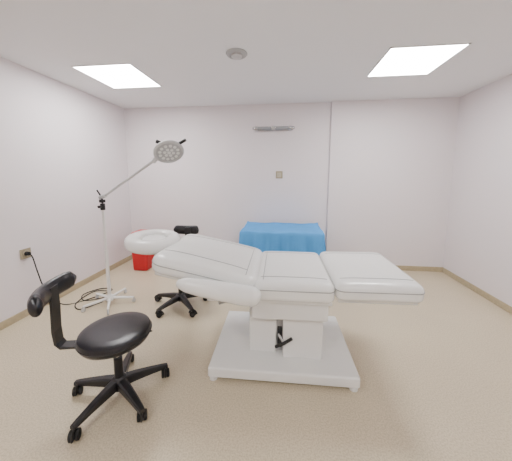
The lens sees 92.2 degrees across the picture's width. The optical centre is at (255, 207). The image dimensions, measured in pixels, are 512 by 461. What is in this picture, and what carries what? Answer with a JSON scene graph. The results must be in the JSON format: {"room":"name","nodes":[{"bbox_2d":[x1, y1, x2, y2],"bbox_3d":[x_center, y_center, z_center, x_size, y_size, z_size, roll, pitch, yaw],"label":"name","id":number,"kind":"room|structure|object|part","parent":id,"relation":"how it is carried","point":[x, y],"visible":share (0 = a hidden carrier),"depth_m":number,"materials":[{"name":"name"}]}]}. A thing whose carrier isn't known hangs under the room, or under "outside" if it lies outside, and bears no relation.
{"room":"examination room","nodes":[
{"label":"examination room","id":0,"kind":"room"},
{"bbox_2d":[0,57,131,321],"bbox_3d":[-2.542,0.024,1.152,0.120,2.499,6.080,1,7,7],"label":"wall","id":1,"kind":"structure","parent":0,"point":[61,143],"depth_m":2.79,"materials":[{"name":"white paint"}]},
{"bbox_2d":[19,247,30,259],"bbox_3d":[-2.311,0.467,2.491,0.050,0.100,0.104,1,7,7],"label":"wall outlet","id":2,"kind":"object","parent":1,"relation":"attached to","point":[24,253],"visible":0.94,"depth_m":2.48,"materials":[{"name":"beige plastic"}]},
{"bbox_2d":[29,253,112,309],"bbox_3d":[-2.032,0.748,2.818,0.612,0.648,0.508,-1,7,-10],"label":"power cord","id":3,"kind":"object","parent":2,"relation":"attached to","point":[78,301],"visible":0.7,"depth_m":2.80,"materials":[{"name":"black rubber"}]},
{"bbox_2d":[0,255,131,330],"bbox_3d":[-2.479,1.227,1.298,0.012,0.075,6.080,1,7,7],"label":"baseboard","id":4,"kind":"structure","parent":1,"relation":"attached to","point":[24,313],"depth_m":3.08,"materials":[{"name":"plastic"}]},
{"bbox_2d":[124,102,331,245],"bbox_3d":[-0.567,-0.341,4.021,3.381,2.499,0.120,1,7,7],"label":"wall","id":5,"kind":"structure","parent":0,"point":[224,179],"depth_m":3.90,"materials":[{"name":"white paint"}]},
{"bbox_2d":[252,126,294,130],"bbox_3d":[0.263,-1.193,3.714,0.637,0.058,0.079,1,7,7],"label":"wall lamp","id":6,"kind":"object","parent":5,"relation":"attached to","point":[272,128],"visible":1,"depth_m":3.69,"materials":[{"name":"silver metal"}]},
{"bbox_2d":[276,171,282,177],"bbox_3d":[0.360,-0.507,3.823,0.104,0.112,0.015,1,7,7],"label":"wall switch","id":7,"kind":"object","parent":5,"relation":"attached to","point":[279,174],"visible":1,"depth_m":3.82,"materials":[{"name":"beige plastic"}]},
{"bbox_2d":[0,259,511,460],"bbox_3d":[-0.017,1.364,1.029,5.269,0.120,6.380,1,7,7],"label":"floor","id":8,"kind":"structure","parent":0,"point":[435,374],"depth_m":1.62,"materials":[{"name":"plastic"}]},
{"bbox_2d":[27,271,169,443],"bbox_3d":[-0.947,0.827,1.564,0.659,0.804,0.650,1,7,7],"label":"stool","id":9,"kind":"object","parent":8,"relation":"on","point":[113,336],"visible":1,"depth_m":1.50,"materials":[{"name":"black leather"}]},
{"bbox_2d":[70,427,77,443],"bbox_3d":[-0.983,1.210,1.333,0.013,0.053,0.100,-2,8,-19],"label":"caster wheel","id":10,"kind":"object","parent":9,"relation":"attached to","point":[74,430],"depth_m":1.32,"materials":[{"name":"black plastic"}]},
{"bbox_3d":[-1.052,1.129,1.610,0.270,0.066,0.060,0,7,3],"label":"leg","id":11,"kind":"part","parent":9,"relation":"part of","materials":[{"name":"black plastic"}]},
{"bbox_3d":[-0.945,1.150,1.450,0.060,0.066,0.270,3,8,20],"label":"leg","id":12,"kind":"part","parent":9,"relation":"part of","materials":[{"name":"black plastic"}]},
{"bbox_3d":[-0.886,0.794,1.560,0.416,0.082,0.416,1,7,7],"label":"seat","id":13,"kind":"part","parent":9,"relation":"part of","materials":[{"name":"black leather"}]},
{"bbox_3d":[-0.931,1.110,1.761,0.060,0.066,0.270,-2,8,-15],"label":"leg","id":14,"kind":"part","parent":9,"relation":"part of","materials":[{"name":"black plastic"}]},
{"bbox_3d":[-0.758,1.144,1.501,0.270,0.066,0.060,6,9,38],"label":"leg","id":15,"kind":"part","parent":9,"relation":"part of","materials":[{"name":"black plastic"}]},
{"bbox_3d":[-0.749,1.119,1.693,0.270,0.066,0.060,-5,9,-33],"label":"leg","id":16,"kind":"part","parent":9,"relation":"part of","materials":[{"name":"black plastic"}]},
{"bbox_2d":[81,138,186,314],"bbox_3d":[-1.238,0.219,2.576,1.332,1.753,0.505,2,8,14],"label":"lamp","id":17,"kind":"object","parent":8,"relation":"on","point":[166,151],"visible":1,"depth_m":2.51,"materials":[{"name":"white metal"}]},
{"bbox_3d":[-1.730,1.024,2.662,0.231,0.039,0.032,-7,10,-44],"label":"leg","id":18,"kind":"part","parent":17,"relation":"part of","materials":[{"name":"white metal"}]},
{"bbox_3d":[-1.574,1.028,2.636,0.032,0.039,0.231,-4,8,-26],"label":"leg","id":19,"kind":"part","parent":17,"relation":"part of","materials":[{"name":"white metal"}]},
{"bbox_3d":[-1.612,0.996,2.888,0.032,0.039,0.231,1,7,10],"label":"leg","id":20,"kind":"part","parent":17,"relation":"part of","materials":[{"name":"white metal"}]},
{"bbox_3d":[-1.501,1.010,2.775,0.231,0.039,0.032,-1,7,-8],"label":"leg","id":21,"kind":"part","parent":17,"relation":"part of","materials":[{"name":"white metal"}]},
{"bbox_3d":[-1.298,-0.267,2.460,0.782,0.415,0.025,3,8,21],"label":"arm","id":22,"kind":"part","parent":17,"relation":"part of","materials":[{"name":"grey plastic"}]},
{"bbox_2d":[131,229,153,270],"bbox_3d":[-1.732,0.644,3.785,0.280,0.590,0.310,1,7,7],"label":"waste bin","id":23,"kind":"object","parent":8,"relation":"on","point":[141,262],"visible":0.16,"depth_m":3.69,"materials":[{"name":"red plastic"}]},
{"bbox_2d":[154,225,206,317],"bbox_3d":[-0.854,0.661,2.715,0.635,0.842,0.612,1,7,7],"label":"stool","id":24,"kind":"object","parent":8,"relation":"on","point":[180,296],"visible":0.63,"depth_m":2.72,"materials":[{"name":"black plastic"}]},
{"bbox_3d":[-0.990,0.980,2.774,0.270,0.066,0.060,2,8,15],"label":"leg","id":25,"kind":"part","parent":24,"relation":"part of","materials":[{"name":"black plastic"}]},
{"bbox_3d":[-0.923,1.003,2.594,0.060,0.066,0.270,5,9,33],"label":"leg","id":26,"kind":"part","parent":24,"relation":"part of","materials":[{"name":"black plastic"}]},
{"bbox_3d":[-0.729,1.002,2.602,0.060,0.066,0.270,-6,9,-38],"label":"leg","id":27,"kind":"part","parent":24,"relation":"part of","materials":[{"name":"black plastic"}]},
{"bbox_3d":[-0.677,0.979,2.787,0.270,0.066,0.060,-3,8,-20],"label":"leg","id":28,"kind":"part","parent":24,"relation":"part of","materials":[{"name":"black plastic"}]},
{"bbox_2d":[124,229,424,391],"bbox_3d":[0.019,0.704,1.948,2.159,0.955,0.874,1,7,5],"label":"bed","id":29,"kind":"object","parent":8,"relation":"on","point":[287,334],"visible":1,"depth_m":1.74,"materials":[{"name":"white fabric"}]},
{"bbox_2d":[152,234,262,285],"bbox_3d":[-0.336,0.415,2.008,0.753,0.263,0.740,1,7,5],"label":"backrest cushion","id":30,"kind":"object","parent":29,"relation":"on","point":[191,255],"depth_m":1.75,"materials":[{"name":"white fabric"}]},
{"bbox_3d":[0.209,1.108,2.030,1.030,0.077,0.740,1,7,5],"label":"plate","id":31,"kind":"part","parent":29,"relation":"part of","materials":[{"name":"white metal"}]},
{"bbox_2d":[254,251,334,303],"bbox_3d":[0.281,0.511,1.962,0.535,0.148,0.740,1,7,5],"label":"seat cushion","id":32,"kind":"object","parent":29,"relation":"on","point":[284,277],"depth_m":1.68,"materials":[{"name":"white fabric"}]},
{"bbox_2d":[319,251,423,302],"bbox_3d":[0.822,0.499,1.910,0.550,0.134,0.740,1,7,5],"label":"cushion","id":33,"kind":"object","parent":29,"relation":"on","point":[360,277],"depth_m":1.63,"materials":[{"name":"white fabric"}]},
{"bbox_2d":[239,221,325,254],"bbox_3d":[0.363,0.619,3.522,1.162,0.723,0.728,1,7,7],"label":"draped table","id":34,"kind":"object","parent":8,"relation":"on","point":[273,236],"visible":0.73,"depth_m":3.19,"materials":[{"name":"blue fabric"}]},
{"bbox_2d":[0,0,511,108],"bbox_3d":[-0.013,-1.234,0.696,5.269,0.120,6.380,1,7,7],"label":"ceiling","id":35,"kind":"structure","parent":0,"point":[298,51],"depth_m":2.03,"materials":[{"name":"white paint"}]},
{"bbox_2d":[72,63,129,66],"bbox_3d":[-1.520,-1.391,2.409,0.620,0.008,0.010,1,7,7],"label":"frame","id":36,"kind":"object","parent":35,"relation":"attached to","point":[118,63],"visible":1,"depth_m":2.41,"materials":[{"name":"white metal"}]},
{"bbox_2d":[74,64,158,87],"bbox_3d":[-1.485,-1.431,2.709,0.604,0.005,0.604,1,7,7],"label":"ceiling light","id":37,"kind":"object","parent":35,"relation":"in","point":[126,75],"visible":1,"depth_m":2.65,"materials":[{"name":"white plastic"}]},
{"bbox_2d":[130,63,161,86],"bbox_3d":[-1.182,-1.425,2.675,0.010,0.008,0.620,1,7,7],"label":"frame","id":38,"kind":"object","parent":35,"relation":"attached to","point":[130,63],"visible":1,"depth_m":2.62,"materials":[{"name":"white metal"}]},
{"bbox_2d":[226,48,246,59],"bbox_3d":[-0.171,-1.344,2.182,0.190,0.040,0.190,1,7,7],"label":"smoke detector","id":39,"kind":"object","parent":35,"relation":"attached to","point":[233,53],"depth_m":2.15,"materials":[{"name":"white plastic"}]},
{"bbox_2d":[367,47,391,76],"bbox_3d":[1.172,-1.383,2.376,0.010,0.008,0.620,1,7,7],"label":"frame","id":40,"kind":"object","parent":35,"relation":"attached to","point":[390,47],"visible":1,"depth_m":2.30,"materials":[{"name":"white metal"}]},
{"bbox_2d":[369,74,426,76],"bbox_3d":[1.510,-1.417,2.642,0.620,0.008,0.010,1,7,7],"label":"frame","id":41,"kind":"object","parent":35,"relation":"attached to","point":[416,74],"visible":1,"depth_m":2.64,"materials":[{"name":"white metal"}]},
{"bbox_2d":[368,44,467,76],"bbox_3d":[1.475,-1.379,2.341,0.604,0.005,0.604,1,7,7],"label":"ceiling light","id":42,"kind":"object","parent":35,"relation":"in","point":[413,60],"visible":1,"depth_m":2.28,"materials":[{"name":"white plastic"}]},
{"bbox_2d":[391,43,469,48],"bbox_3d":[1.440,-1.339,2.041,0.620,0.008,0.010,1,7,7],"label":"frame","id":43,"kind":"object","parent":35,"relation":"attached to","point":[456,43],"visible":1,"depth_m":2.04,"materials":[{"name":"white metal"}]},
{"bbox_2d":[427,43,470,74],"bbox_3d":[1.778,-1.373,2.307,0.010,0.008,0.620,1,7,7],"label":"frame","id":44,"kind":"object","parent":35,"relation":"attached to","point":[470,43],"visible":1,"depth_m":2.25,"materials":[{"name":"white metal"}]},
{"bbox_2d":[326,97,459,266],"bbox_3d":[2.018,-0.297,3.705,1.828,2.499,0.160,1,7,7],"label":"wall","id":45,"kind":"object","parent":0,"point":[391,161],"depth_m":3.61,"materials":[{"name":"white paint"}]},
{"bbox_2d":[396,265,441,271],"bbox_3d":[1.935,0.915,3.783,1.708,0.075,0.012,1,7,7],"label":"baseboard","id":46,"kind":"object","parent":45,"relation":"attached to","point":[407,268],"depth_m":3.71,"materials":[{"name":"beige wood"}]},
{"bbox_2d":[443,74,511,306],"bbox_3d":[2.513,0.106,0.573,0.120,2.499,6.080,1,7,7],"label":"wall","id":47,"kind":"structure","parent":0,"point":[478,244],"depth_m":2.95,"materials":[{"name":"white paint"}]},
{"bbox_2d":[442,267,511,313],"bbox_3d":[2.443,1.310,0.715,0.012,0.075,6.040,1,7,7],"label":"baseboard","id":48,"kind":"structure","parent":47,"relation":"attached to","point":[499,303],"depth_m":2.96,"materials":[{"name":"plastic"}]}
]}

